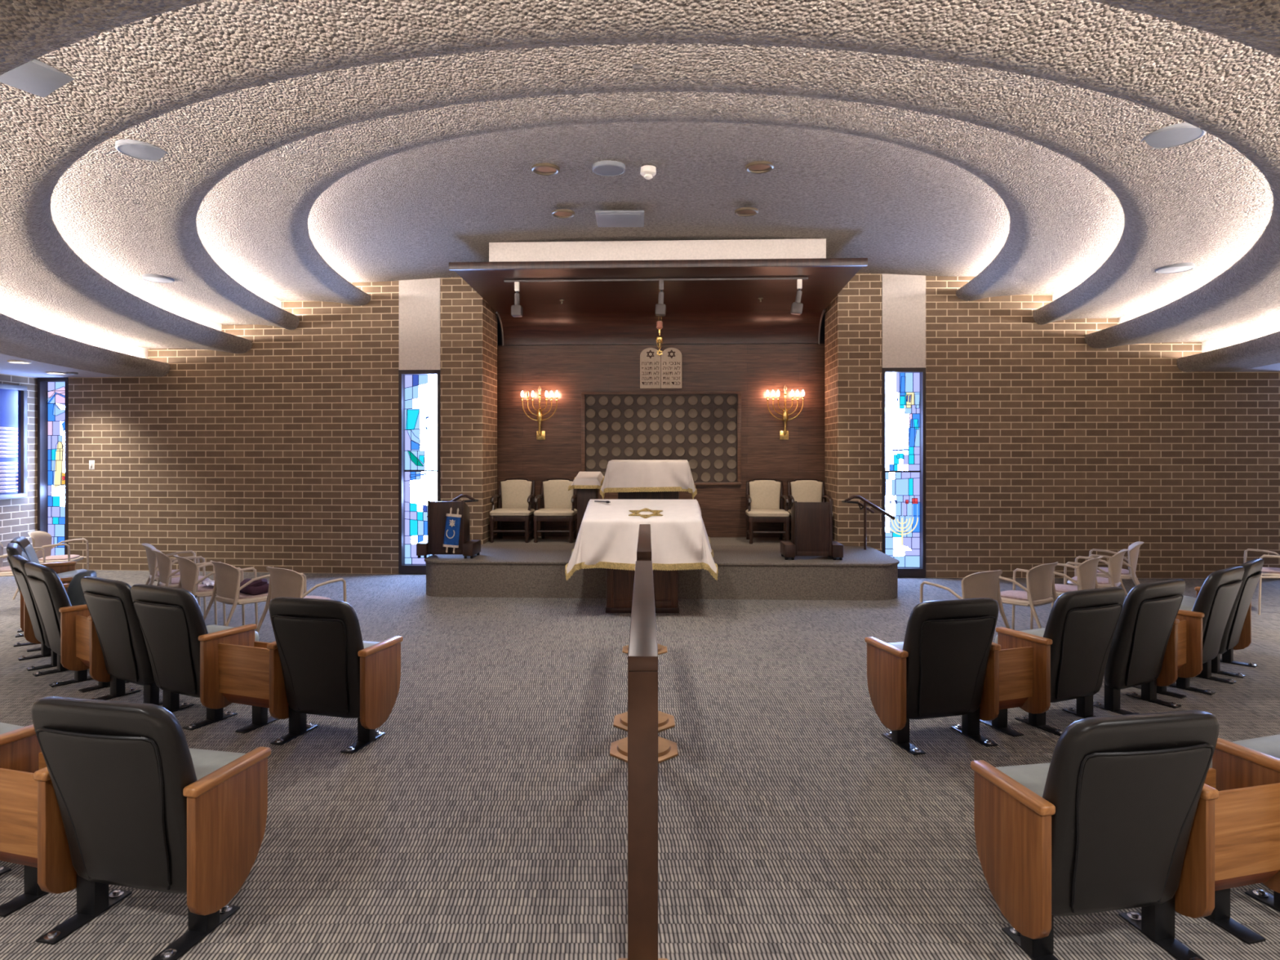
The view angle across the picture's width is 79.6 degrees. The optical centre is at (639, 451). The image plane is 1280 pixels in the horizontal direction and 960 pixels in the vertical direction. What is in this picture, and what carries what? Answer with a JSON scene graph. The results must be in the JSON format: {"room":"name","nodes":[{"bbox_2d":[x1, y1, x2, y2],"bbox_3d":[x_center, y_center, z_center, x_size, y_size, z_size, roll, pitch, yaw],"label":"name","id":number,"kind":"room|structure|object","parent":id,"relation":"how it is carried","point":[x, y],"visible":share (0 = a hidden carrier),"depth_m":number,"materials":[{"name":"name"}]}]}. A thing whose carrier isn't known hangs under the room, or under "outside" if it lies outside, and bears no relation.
{"room":"house of worship","nodes":[
{"label":"house of worship","id":0,"kind":"room"},
{"bbox_2d":[0,373,37,567],"bbox_3d":[-9.815,0.020,3.154,0.300,3.600,18.600,0,0,2],"label":"wall","id":1,"kind":"structure","parent":0,"point":[18,516],"depth_m":11.68,"materials":[{"name":"brown brick"}]},
{"bbox_2d":[0,383,26,499],"bbox_3d":[-9.307,-0.140,10.839,0.070,1.680,1.500,0,0,2],"label":"window","id":2,"kind":"structure","parent":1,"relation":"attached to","point":[13,398],"depth_m":11.38,"materials":[{"name":"glass"}]},
{"bbox_2d":[66,569,97,605],"bbox_3d":[-4.698,1.166,6.451,0.194,0.308,0.264,0,0,-20],"label":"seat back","id":3,"kind":"object","parent":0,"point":[75,593],"visible":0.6,"depth_m":6.34,"materials":[{"name":"black leather"}]},
{"bbox_2d":[68,280,399,573],"bbox_3d":[-6.158,-0.405,11.778,5.233,4.450,0.400,0,0,5],"label":"wall","id":4,"kind":"structure","parent":0,"point":[282,452],"depth_m":11.55,"materials":[{"name":"brown brick"}]},
{"bbox_2d":[37,377,68,558],"bbox_3d":[-9.022,0.338,11.923,0.500,2.945,0.232,0,0,5],"label":"window","id":5,"kind":"structure","parent":4,"relation":"in","point":[52,392],"depth_m":11.94,"materials":[{"name":"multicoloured glass"}]},
{"bbox_2d":[398,369,439,573],"bbox_3d":[-3.252,0.305,11.452,0.620,3.010,0.232,0,0,2],"label":"window","id":6,"kind":"structure","parent":4,"relation":"in","point":[419,390],"depth_m":11.47,"materials":[{"name":"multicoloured glass"}]},
{"bbox_2d":[399,277,439,369],"bbox_3d":[-3.251,-1.915,11.495,0.616,1.430,0.306,0,0,2],"label":"wall panel","id":7,"kind":"structure","parent":0,"point":[419,299],"depth_m":11.34,"materials":[{"name":"paint"}]},
{"bbox_2d":[440,276,497,544],"bbox_3d":[-2.612,-0.405,11.797,0.630,4.450,0.950,0,0,2],"label":"wall","id":8,"kind":"structure","parent":0,"point":[468,322],"depth_m":11.33,"materials":[{"name":"brown brick"}]},
{"bbox_2d":[0,569,1279,959],"bbox_3d":[0.000,1.920,4.150,23.000,0.200,17.500,0,0,0],"label":"floor","id":9,"kind":"structure","parent":0,"point":[487,820],"depth_m":4.07,"materials":[{"name":"carpet"}]},
{"bbox_2d":[0,722,41,875],"bbox_3d":[-3.012,1.358,3.338,0.665,0.924,0.611,0,0,19],"label":"seat","id":10,"kind":"object","parent":9,"relation":"on","point":[20,747],"visible":0.23,"depth_m":3.33,"materials":[{"name":"brown wood"}]},
{"bbox_2d":[0,722,24,734],"bbox_3d":[-3.004,1.372,3.447,0.570,0.177,0.400,0,0,19],"label":"seat cushion","id":11,"kind":"object","parent":10,"relation":"on","point":[4,727],"depth_m":3.57,"materials":[{"name":"grey fabric"}]},
{"bbox_2d":[0,542,45,576],"bbox_3d":[-7.295,1.420,8.828,0.634,0.809,0.595,0,0,-23],"label":"chair","id":12,"kind":"object","parent":9,"relation":"on","point":[4,571],"visible":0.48,"depth_m":8.90,"materials":[{"name":"beige fabric"}]},
{"bbox_2d":[0,751,48,917],"bbox_3d":[-2.474,1.548,3.170,0.478,0.545,0.340,0,0,16],"label":"box","id":13,"kind":"object","parent":9,"relation":"on","point":[18,788],"visible":0.31,"depth_m":3.05,"materials":[{"name":"orange wood"}]},
{"bbox_2d":[6,542,72,646],"bbox_3d":[-5.791,1.358,7.505,0.611,0.924,0.665,0,0,-38],"label":"seat","id":14,"kind":"object","parent":9,"relation":"on","point":[12,548],"visible":0.28,"depth_m":7.19,"materials":[{"name":"black leather"}]},
{"bbox_2d":[10,555,69,671],"bbox_3d":[-5.085,1.358,6.720,0.665,0.924,0.611,0,0,44],"label":"seat","id":15,"kind":"object","parent":9,"relation":"on","point":[34,632],"visible":0.48,"depth_m":6.48,"materials":[{"name":"black leather"}]},
{"bbox_2d":[10,536,87,632],"bbox_3d":[-6.191,1.358,8.075,0.611,0.924,0.665,0,0,-33],"label":"seat","id":16,"kind":"object","parent":9,"relation":"on","point":[64,569],"visible":0.12,"depth_m":8.10,"materials":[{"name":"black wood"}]},
{"bbox_2d":[57,568,87,577],"bbox_3d":[-6.087,1.372,8.107,0.400,0.177,0.570,0,0,-33],"label":"seat cushion","id":17,"kind":"object","parent":16,"relation":"on","point":[62,573],"depth_m":8.22,"materials":[{"name":"grey fabric"}]},
{"bbox_2d":[12,530,88,599],"bbox_3d":[-7.475,1.420,9.757,0.634,0.809,0.595,0,0,-17],"label":"chair","id":18,"kind":"object","parent":9,"relation":"on","point":[39,539],"visible":0.64,"depth_m":9.77,"materials":[{"name":"beige fabric"}]},
{"bbox_2d":[24,562,93,687],"bbox_3d":[-4.581,1.358,6.277,0.665,0.924,0.611,0,0,39],"label":"seat","id":19,"kind":"object","parent":9,"relation":"on","point":[58,615],"visible":0.72,"depth_m":5.99,"materials":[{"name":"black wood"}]},
{"bbox_2d":[75,614,129,693],"bbox_3d":[-4.136,1.548,5.948,0.468,0.545,0.340,0,0,34],"label":"box","id":20,"kind":"object","parent":9,"relation":"on","point":[82,624],"visible":0.38,"depth_m":5.90,"materials":[{"name":"orange wood"}]},
{"bbox_2d":[80,576,162,705],"bbox_3d":[-3.668,1.358,5.653,0.665,0.924,0.611,0,0,30],"label":"seat","id":21,"kind":"object","parent":9,"relation":"on","point":[118,651],"visible":0.68,"depth_m":5.42,"materials":[{"name":"black leather"}]},
{"bbox_2d":[31,696,271,959],"bbox_3d":[-1.899,1.358,3.028,0.722,0.924,0.611,0,0,12],"label":"seat","id":22,"kind":"object","parent":9,"relation":"on","point":[124,799],"visible":1,"depth_m":2.83,"materials":[{"name":"black leather"}]},
{"bbox_2d":[188,747,245,779],"bbox_3d":[-1.877,1.372,3.131,0.570,0.177,0.400,0,0,12],"label":"seat cushion","id":23,"kind":"object","parent":22,"relation":"on","point":[205,762],"depth_m":3.21,"materials":[{"name":"grey fabric"}]},
{"bbox_2d":[141,542,200,608],"bbox_3d":[-5.251,1.420,8.511,0.634,0.809,0.595,0,0,-34],"label":"chair","id":24,"kind":"object","parent":9,"relation":"on","point":[153,576],"visible":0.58,"depth_m":8.35,"materials":[{"name":"beige plastic"}]},
{"bbox_2d":[151,549,217,625],"bbox_3d":[-4.833,1.420,8.030,0.634,0.809,0.595,0,0,-39],"label":"chair","id":25,"kind":"object","parent":9,"relation":"on","point":[165,563],"visible":0.65,"depth_m":7.87,"materials":[{"name":"beige fabric"}]},
{"bbox_2d":[130,583,259,730],"bbox_3d":[-3.061,1.358,5.339,0.665,0.924,0.611,0,0,25],"label":"seat","id":26,"kind":"object","parent":9,"relation":"on","point":[183,650],"visible":0.87,"depth_m":5.12,"materials":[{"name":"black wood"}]},
{"bbox_2d":[205,624,259,641],"bbox_3d":[-3.042,1.372,5.447,0.570,0.177,0.400,0,0,25],"label":"seat cushion","id":27,"kind":"object","parent":26,"relation":"on","point":[212,628],"depth_m":5.56,"materials":[{"name":"grey fabric"}]},
{"bbox_2d":[173,555,244,626],"bbox_3d":[-4.342,1.420,7.597,0.595,0.809,0.634,0,0,45],"label":"chair","id":28,"kind":"object","parent":9,"relation":"on","point":[188,569],"visible":0.66,"depth_m":7.42,"materials":[{"name":"beige fabric"}]},
{"bbox_2d":[203,560,271,631],"bbox_3d":[-3.779,1.420,7.232,0.595,0.809,0.634,0,0,38],"label":"chair","id":29,"kind":"object","parent":9,"relation":"on","point":[228,577],"visible":0.81,"depth_m":7.06,"materials":[{"name":"beige fabric"}]},
{"bbox_2d":[240,578,268,595],"bbox_3d":[-3.662,1.266,7.283,0.320,0.166,0.243,0,0,38],"label":"folded garment","id":30,"kind":"object","parent":29,"relation":"on","point":[260,586],"visible":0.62,"depth_m":7.18,"materials":[{"name":"fabric"}]},
{"bbox_2d":[217,640,278,733],"bbox_3d":[-2.525,1.548,5.119,0.499,0.545,0.340,0,0,20],"label":"box","id":31,"kind":"object","parent":9,"relation":"on","point":[243,670],"visible":0.58,"depth_m":5.03,"materials":[{"name":"orange wood"}]},
{"bbox_2d":[256,566,346,633],"bbox_3d":[-3.077,1.420,6.879,0.595,0.809,0.634,0,0,31],"label":"chair","id":32,"kind":"object","parent":9,"relation":"on","point":[288,583],"visible":0.65,"depth_m":6.72,"materials":[{"name":"beige plastic"}]},
{"bbox_2d":[266,596,403,754],"bbox_3d":[-1.947,1.358,4.933,0.722,0.924,0.611,0,0,15],"label":"seat","id":33,"kind":"object","parent":9,"relation":"on","point":[321,663],"visible":1,"depth_m":4.73,"materials":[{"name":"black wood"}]},
{"bbox_2d":[605,568,679,613],"bbox_3d":[0.030,1.208,8.860,1.270,1.224,0.920,0,0,1],"label":"table","id":34,"kind":"object","parent":9,"relation":"on","point":[620,583],"visible":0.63,"depth_m":8.63,"materials":[{"name":"brown wood"}]},
{"bbox_2d":[564,499,718,580],"bbox_3d":[0.028,0.991,8.841,1.653,0.814,1.265,0,0,1],"label":"tablecloth","id":35,"kind":"object","parent":34,"relation":"on","point":[607,537],"visible":0.96,"depth_m":8.34,"materials":[{"name":"white fabric"}]},
{"bbox_2d":[609,560,677,959],"bbox_3d":[0.017,1.245,3.605,0.406,1.150,2.547,0,0,0],"label":"partition","id":36,"kind":"object","parent":9,"relation":"on","point":[642,749],"visible":1,"depth_m":2.51,"materials":[{"name":"brown wood"}]},
{"bbox_2d":[613,524,675,732],"bbox_3d":[0.036,1.245,6.093,0.407,1.150,2.272,0,0,1],"label":"handrail","id":37,"kind":"object","parent":9,"relation":"on","point":[665,721],"visible":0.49,"depth_m":5.19,"materials":[{"name":"brown wood"}]},
{"bbox_2d":[424,536,899,600],"bbox_3d":[0.300,1.595,10.950,6.016,0.450,2.998,0,0,2],"label":"platform","id":38,"kind":"object","parent":9,"relation":"on","point":[508,566],"visible":0.81,"depth_m":9.53,"materials":[{"name":"carpet"}]},
{"bbox_2d":[416,500,480,558],"bbox_3d":[-2.483,1.001,9.995,0.730,0.739,0.420,0,0,2],"label":"lectern","id":39,"kind":"object","parent":38,"relation":"on","point":[437,511],"visible":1,"depth_m":9.85,"materials":[{"name":"brown wood"}]},
{"bbox_2d":[443,507,462,553],"bbox_3d":[-2.392,1.009,9.790,0.232,0.581,0.105,0,0,2],"label":"scroll","id":40,"kind":"object","parent":39,"relation":"hanging from","point":[451,535],"visible":1,"depth_m":9.76,"materials":[{"name":"blue fabric"}]},
{"bbox_2d":[489,478,534,542],"bbox_3d":[-1.947,0.903,11.798,0.616,0.948,0.646,0,0,2],"label":"armchair","id":41,"kind":"object","parent":38,"relation":"on","point":[516,496],"visible":0.97,"depth_m":11.96,"materials":[{"name":"beige fabric"}]},
{"bbox_2d":[533,478,577,542],"bbox_3d":[-1.282,0.903,11.770,0.616,0.948,0.646,0,0,2],"label":"armchair","id":42,"kind":"object","parent":38,"relation":"on","point":[557,504],"visible":0.98,"depth_m":11.93,"materials":[{"name":"beige fabric"}]},
{"bbox_2d":[577,488,598,535],"bbox_3d":[-0.748,0.840,11.043,0.280,1.059,0.500,0,0,2],"label":"side table","id":43,"kind":"object","parent":38,"relation":"on","point":[584,495],"visible":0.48,"depth_m":10.84,"materials":[{"name":"brown wood"}]},
{"bbox_2d":[568,471,604,490],"bbox_3d":[-0.749,0.428,11.036,0.484,0.257,0.717,0,0,2],"label":"tablecloth","id":44,"kind":"object","parent":43,"relation":"on","point":[584,480],"visible":0.98,"depth_m":10.77,"materials":[{"name":"white fabric"}]},
{"bbox_2d":[617,491,678,499],"bbox_3d":[0.126,0.757,10.866,1.040,1.225,0.620,0,0,2],"label":"table","id":45,"kind":"object","parent":38,"relation":"on","point":[664,495],"visible":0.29,"depth_m":10.62,"materials":[{"name":"brown wood"}]},
{"bbox_2d":[599,459,697,499],"bbox_3d":[0.125,0.396,10.855,1.341,0.540,0.871,0,0,2],"label":"tablecloth","id":46,"kind":"object","parent":45,"relation":"on","point":[620,475],"visible":1,"depth_m":10.51,"materials":[{"name":"white fabric"}]},
{"bbox_2d":[745,478,789,543],"bbox_3d":[1.920,0.903,11.635,0.616,0.948,0.646,0,0,2],"label":"armchair","id":47,"kind":"object","parent":38,"relation":"on","point":[765,497],"visible":0.99,"depth_m":11.80,"materials":[{"name":"beige fabric"}]},
{"bbox_2d":[787,479,833,541],"bbox_3d":[2.559,0.903,11.608,0.616,0.948,0.646,0,0,2],"label":"armchair","id":48,"kind":"object","parent":38,"relation":"on","point":[798,490],"visible":0.44,"depth_m":11.79,"materials":[{"name":"beige fabric"}]},
{"bbox_2d":[780,501,843,559],"bbox_3d":[2.195,1.001,9.848,0.730,0.739,0.420,0,0,2],"label":"lectern","id":49,"kind":"object","parent":38,"relation":"on","point":[811,522],"visible":1,"depth_m":9.70,"materials":[{"name":"brown wood"}]},
{"bbox_2d":[841,494,895,550],"bbox_3d":[3.200,0.990,10.764,0.711,0.761,0.258,0,0,2],"label":"stair rail","id":50,"kind":"object","parent":38,"relation":"on","point":[866,502],"visible":1,"depth_m":10.66,"materials":[{"name":"brown metal"}]},
{"bbox_2d":[864,597,1000,755],"bbox_3d":[1.860,1.358,4.909,0.722,0.924,0.611,0,0,-15],"label":"seat","id":51,"kind":"object","parent":9,"relation":"on","point":[946,664],"visible":1,"depth_m":4.71,"materials":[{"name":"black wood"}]},
{"bbox_2d":[920,569,1009,628],"bbox_3d":[2.889,1.420,6.702,0.595,0.809,0.634,0,0,-29],"label":"chair","id":52,"kind":"object","parent":9,"relation":"on","point":[984,584],"visible":0.51,"depth_m":6.53,"materials":[{"name":"beige plastic"}]},
{"bbox_2d":[979,646,1033,737],"bbox_3d":[2.362,1.548,5.061,0.343,0.545,0.340,0,0,-19],"label":"box","id":53,"kind":"object","parent":9,"relation":"on","point":[1015,664],"visible":0.45,"depth_m":4.96,"materials":[{"name":"orange wood"}]},
{"bbox_2d":[997,561,1058,630],"bbox_3d":[3.627,1.420,7.152,0.595,0.809,0.634,0,0,-37],"label":"chair","id":54,"kind":"object","parent":9,"relation":"on","point":[1040,581],"visible":0.83,"depth_m":6.99,"materials":[{"name":"beige plastic"}]},
{"bbox_2d":[995,586,1124,736],"bbox_3d":[2.826,1.358,5.236,0.665,0.924,0.611,0,0,-23],"label":"seat","id":55,"kind":"object","parent":9,"relation":"on","point":[1071,653],"visible":0.85,"depth_m":5.02,"materials":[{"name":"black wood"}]},
{"bbox_2d":[995,627,1045,644],"bbox_3d":[2.811,1.372,5.344,0.570,0.177,0.400,0,0,-23],"label":"seat cushion","id":56,"kind":"object","parent":55,"relation":"on","point":[1037,632],"depth_m":5.46,"materials":[{"name":"grey fabric"}]},
{"bbox_2d":[1030,555,1102,629],"bbox_3d":[4.257,1.420,7.514,0.595,0.809,0.634,0,0,-43],"label":"chair","id":57,"kind":"object","parent":9,"relation":"on","point":[1086,571],"visible":0.5,"depth_m":7.34,"materials":[{"name":"beige fabric"}]},
{"bbox_2d":[970,709,1219,959],"bbox_3d":[1.681,1.358,2.883,0.722,0.924,0.611,0,0,-10],"label":"seat","id":58,"kind":"object","parent":9,"relation":"on","point":[1121,815],"visible":1,"depth_m":2.69,"materials":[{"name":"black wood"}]},
{"bbox_2d":[995,762,1050,797],"bbox_3d":[1.662,1.372,2.987,0.570,0.177,0.400,0,0,-10],"label":"seat cushion","id":59,"kind":"object","parent":58,"relation":"on","point":[1033,776],"depth_m":3.06,"materials":[{"name":"grey fabric"}]},
{"bbox_2d":[1063,549,1128,597],"bbox_3d":[4.833,1.420,8.030,0.634,0.809,0.595,0,0,39],"label":"chair","id":60,"kind":"object","parent":9,"relation":"on","point":[1114,563],"visible":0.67,"depth_m":7.87,"materials":[{"name":"beige fabric"}]},
{"bbox_2d":[1088,541,1144,585],"bbox_3d":[5.406,1.420,8.661,0.634,0.809,0.595,0,0,32],"label":"chair","id":61,"kind":"object","parent":9,"relation":"on","point":[1133,552],"visible":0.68,"depth_m":8.49,"materials":[{"name":"beige fabric"}]},
{"bbox_2d":[1093,578,1185,715],"bbox_3d":[3.501,1.358,5.559,0.665,0.924,0.611,0,0,-28],"label":"seat","id":62,"kind":"object","parent":9,"relation":"on","point":[1144,650],"visible":0.81,"depth_m":5.33,"materials":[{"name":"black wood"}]},
{"bbox_2d":[1132,619,1186,698],"bbox_3d":[3.922,1.548,5.808,0.333,0.545,0.340,0,0,-32],"label":"box","id":63,"kind":"object","parent":9,"relation":"on","point":[1182,626],"visible":0.32,"depth_m":5.76,"materials":[{"name":"orange wood"}]},
{"bbox_2d":[1168,565,1244,695],"bbox_3d":[4.327,1.358,6.083,0.665,0.924,0.611,0,0,-36],"label":"seat","id":64,"kind":"object","parent":9,"relation":"on","point":[1206,622],"visible":0.7,"depth_m":5.80,"materials":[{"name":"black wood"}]},
{"bbox_2d":[1179,558,1263,678],"bbox_3d":[4.869,1.358,6.520,0.665,0.924,0.611,0,0,-41],"label":"seat","id":65,"kind":"object","parent":9,"relation":"on","point":[1237,635],"visible":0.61,"depth_m":6.29,"materials":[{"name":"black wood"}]},
{"bbox_2d":[1179,595,1195,611],"bbox_3d":[4.778,1.372,6.580,0.570,0.177,0.400,0,0,-41],"label":"seat cushion","id":66,"kind":"object","parent":65,"relation":"on","point":[1188,602],"depth_m":6.54,"materials":[{"name":"grey fabric"}]},
{"bbox_2d":[1204,768,1279,944],"bbox_3d":[2.243,1.548,3.005,0.447,0.545,0.340,0,0,-14],"label":"box","id":67,"kind":"object","parent":9,"relation":"on","point":[1247,820],"visible":0.47,"depth_m":2.90,"materials":[{"name":"orange wood"}]},
{"bbox_2d":[1208,734,1279,911],"bbox_3d":[2.768,1.358,3.152,0.665,0.924,0.611,0,0,-18],"label":"seat","id":68,"kind":"object","parent":9,"relation":"on","point":[1255,762],"visible":0.54,"depth_m":3.13,"materials":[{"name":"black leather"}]},
{"bbox_2d":[1208,734,1279,768],"bbox_3d":[2.764,1.372,3.262,0.570,0.177,0.400,0,0,-18],"label":"seat cushion","id":69,"kind":"object","parent":68,"relation":"on","point":[1270,744],"depth_m":3.37,"materials":[{"name":"grey fabric"}]},
{"bbox_2d":[1243,548,1279,614],"bbox_3d":[7.284,1.420,8.681,0.634,0.809,0.595,0,0,24],"label":"chair","id":70,"kind":"object","parent":9,"relation":"on","point":[1267,572],"visible":0.6,"depth_m":8.56,"materials":[{"name":"beige wood"}]},
{"bbox_2d":[0,0,1279,377],"bbox_3d":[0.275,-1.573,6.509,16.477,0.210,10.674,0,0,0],"label":"ceiling","id":71,"kind":"structure","parent":0,"point":[127,76],"depth_m":2.93,"materials":[{"name":"paint"}]},
{"bbox_2d":[0,58,74,97],"bbox_3d":[-2.560,-1.532,2.990,0.310,0.033,0.700,0,0,27],"label":"ceiling panel","id":72,"kind":"object","parent":71,"relation":"attached to","point":[35,77],"visible":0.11,"depth_m":3.14,"materials":[{"name":"white metal"}]},
{"bbox_2d":[0,304,1279,359],"bbox_3d":[0.283,-1.420,6.623,15.551,0.340,10.407,0,0,0],"label":"cove","id":73,"kind":"object","parent":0,"point":[1260,331],"visible":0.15,"depth_m":10.02,"materials":[{"name":"paint"}]},
{"bbox_2d":[488,238,826,262],"bbox_3d":[0.259,-2.465,10.940,4.160,0.270,2.920,0,0,2],"label":"wall","id":74,"kind":"structure","parent":0,"point":[815,248],"depth_m":9.48,"materials":[{"name":"paint"}]},
{"bbox_2d":[100,274,1215,331],"bbox_3d":[0.283,-1.762,7.135,13.194,0.345,9.284,0,0,0],"label":"cove","id":75,"kind":"object","parent":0,"point":[203,322],"depth_m":10.21,"materials":[{"name":"paint"}]},
{"bbox_2d":[307,121,1009,282],"bbox_3d":[0.305,-2.588,8.737,9.499,0.156,8.120,0,0,0],"label":"ceiling","id":76,"kind":"structure","parent":0,"point":[407,215],"depth_m":7.80,"materials":[{"name":"paint"}]},
{"bbox_2d":[531,163,559,175],"bbox_3d":[-0.850,-2.541,6.930,0.252,0.028,0.252,0,0,0],"label":"recessed light","id":77,"kind":"object","parent":76,"relation":"in","point":[543,169],"visible":1,"depth_m":6.92,"materials":[{"name":"brown metal"}]},
{"bbox_2d":[591,160,625,176],"bbox_3d":[-0.280,-2.539,6.900,0.300,0.042,0.298,0,0,0],"label":"ceiling speaker","id":78,"kind":"object","parent":76,"relation":"attached to","point":[607,167],"visible":1,"depth_m":6.85},
{"bbox_2d":[594,164,623,175],"bbox_3d":[-0.280,-2.523,6.900,0.270,0.010,0.268,0,0,0],"label":"grille","id":79,"kind":"object","parent":78,"relation":"attached to","point":[601,170],"depth_m":6.88,"materials":[{"name":"white metal"}]},
{"bbox_2d":[595,210,644,226],"bbox_3d":[-0.215,-2.537,8.400,0.520,0.030,0.540,0,0,0],"label":"ceiling vent","id":80,"kind":"object","parent":76,"relation":"in","point":[604,218],"visible":1,"depth_m":8.32,"materials":[{"name":"white metal"}]},
{"bbox_2d":[745,160,773,173],"bbox_3d":[1.070,-2.541,6.880,0.252,0.028,0.252,0,0,0],"label":"recessed light","id":81,"kind":"object","parent":76,"relation":"in","point":[758,166],"visible":1,"depth_m":6.87,"materials":[{"name":"brown metal"}]},
{"bbox_2d":[196,91,1124,306],"bbox_3d":[0.283,-2.242,7.510,12.125,0.168,8.490,0,0,0],"label":"ceiling","id":82,"kind":"structure","parent":0,"point":[1065,222],"depth_m":6.08,"materials":[{"name":"paint"}]},
{"bbox_2d":[222,267,1098,308],"bbox_3d":[0.283,-2.107,7.662,11.327,0.345,8.153,0,0,0],"label":"cove","id":83,"kind":"object","parent":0,"point":[269,299],"depth_m":10.60,"materials":[{"name":"paint"}]},
{"bbox_2d":[497,343,824,537],"bbox_3d":[0.317,-0.165,12.324,5.320,3.070,0.150,0,0,2],"label":"wall","id":84,"kind":"structure","parent":0,"point":[753,370],"depth_m":12.22,"materials":[{"name":"brown wood"}]},
{"bbox_2d":[520,386,558,439],"bbox_3d":[-1.593,-0.610,12.240,0.598,0.860,0.178,0,0,2],"label":"menorah","id":85,"kind":"object","parent":84,"relation":"attached to","point":[540,435],"depth_m":12.19,"materials":[{"name":"gold metal"}]},
{"bbox_2d":[448,257,867,355],"bbox_3d":[0.255,-1.899,10.835,5.120,0.872,2.930,0,0,2],"label":"canopy","id":86,"kind":"object","parent":84,"relation":"attached to","point":[660,323],"depth_m":11.14,"materials":[{"name":"brown wood"}]},
{"bbox_2d":[503,277,808,282],"bbox_3d":[0.194,-2.227,9.982,3.950,0.023,0.033,0,0,2],"label":"track","id":87,"kind":"object","parent":86,"relation":"attached to","point":[740,278],"visible":1,"depth_m":9.96,"materials":[{"name":"black metal"}]},
{"bbox_2d":[511,281,523,317],"bbox_3d":[-1.610,-1.989,10.058,0.135,0.450,0.135,0,0,2],"label":"track spotlight","id":88,"kind":"object","parent":87,"relation":"attached to","point":[517,310],"visible":1,"depth_m":10.03,"materials":[{"name":"white plastic"}]},
{"bbox_2d":[790,279,803,315],"bbox_3d":[2.021,-1.987,9.905,0.149,0.454,0.135,0,0,2],"label":"track spotlight","id":89,"kind":"object","parent":87,"relation":"attached to","point":[796,307],"visible":1,"depth_m":9.87,"materials":[{"name":"white plastic"}]},
{"bbox_2d":[640,347,681,388],"bbox_3d":[0.334,-1.323,12.216,0.666,0.645,0.054,0,0,2],"label":"tablet","id":90,"kind":"object","parent":84,"relation":"attached to","point":[671,357],"visible":0.99,"depth_m":12.19,"materials":[{"name":"beige stone"}]},
{"bbox_2d":[581,391,741,484],"bbox_3d":[0.333,-0.205,12.218,2.540,1.480,0.060,0,0,2],"label":"panel","id":91,"kind":"object","parent":84,"relation":"attached to","point":[702,428],"visible":0.86,"depth_m":12.22,"materials":[{"name":"brown wood"}]},
{"bbox_2d":[766,385,804,439],"bbox_3d":[2.279,-0.610,12.077,0.598,0.860,0.178,0,0,2],"label":"menorah","id":92,"kind":"object","parent":84,"relation":"attached to","point":[784,435],"depth_m":12.03,"materials":[{"name":"gold metal"}]},
{"bbox_2d":[497,313,824,345],"bbox_3d":[0.358,-0.305,13.298,23.000,4.650,0.200,0,0,2],"label":"wall","id":93,"kind":"structure","parent":0,"point":[822,330],"depth_m":13.15,"materials":[{"name":"brown wood"}]},
{"bbox_2d":[50,43,1273,329],"bbox_3d":[0.278,-1.918,6.977,13.136,0.210,9.597,0,0,0],"label":"ceiling","id":94,"kind":"structure","parent":0,"point":[1201,202],"depth_m":4.54,"materials":[{"name":"paint"}]},
{"bbox_2d":[115,138,168,161],"bbox_3d":[-3.100,-1.884,4.800,0.300,0.042,0.298,0,0,0],"label":"ceiling speaker","id":95,"kind":"object","parent":94,"relation":"attached to","point":[138,149],"visible":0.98,"depth_m":4.76},
{"bbox_2d":[118,144,164,159],"bbox_3d":[-3.100,-1.868,4.800,0.270,0.010,0.268,0,0,0],"label":"grille","id":96,"kind":"object","parent":95,"relation":"attached to","point":[143,152],"depth_m":4.78,"materials":[{"name":"white metal"}]},
{"bbox_2d":[1140,122,1206,149],"bbox_3d":[3.170,-1.884,4.580,0.340,0.042,0.338,0,0,0],"label":"ceiling speaker","id":97,"kind":"object","parent":94,"relation":"attached to","point":[1180,134],"visible":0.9,"depth_m":4.54},
{"bbox_2d":[1144,128,1202,147],"bbox_3d":[3.170,-1.868,4.580,0.306,0.010,0.304,0,0,0],"label":"grille","id":98,"kind":"object","parent":97,"relation":"attached to","point":[1162,137],"depth_m":4.56,"materials":[{"name":"white metal"}]},
{"bbox_2d":[1155,262,1195,273],"bbox_3d":[5.500,-1.884,7.900,0.340,0.042,0.338,0,0,0],"label":"ceiling speaker","id":99,"kind":"object","parent":94,"relation":"attached to","point":[1180,267],"visible":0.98,"depth_m":7.84},
{"bbox_2d":[824,272,882,552],"bbox_3d":[3.192,-0.405,11.553,0.630,4.450,0.950,0,0,2],"label":"wall","id":100,"kind":"structure","parent":0,"point":[853,319],"depth_m":11.08,"materials":[{"name":"brown brick"}]},
{"bbox_2d":[882,273,925,368],"bbox_3d":[3.803,-1.915,11.199,0.616,1.430,0.306,0,0,2],"label":"wall","id":101,"kind":"structure","parent":0,"point":[904,296],"depth_m":11.05,"materials":[{"name":"paint"}]},
{"bbox_2d":[924,275,1279,578],"bbox_3d":[6.706,-0.405,11.205,5.194,4.450,0.400,0,0,1],"label":"wall","id":102,"kind":"structure","parent":0,"point":[1044,445],"depth_m":11.01,"materials":[{"name":"brown brick"}]},
{"bbox_2d":[882,367,925,577],"bbox_3d":[3.801,0.305,11.156,0.620,3.010,0.232,0,0,2],"label":"window","id":103,"kind":"structure","parent":102,"relation":"in","point":[904,388],"depth_m":11.17,"materials":[{"name":"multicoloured glass"}]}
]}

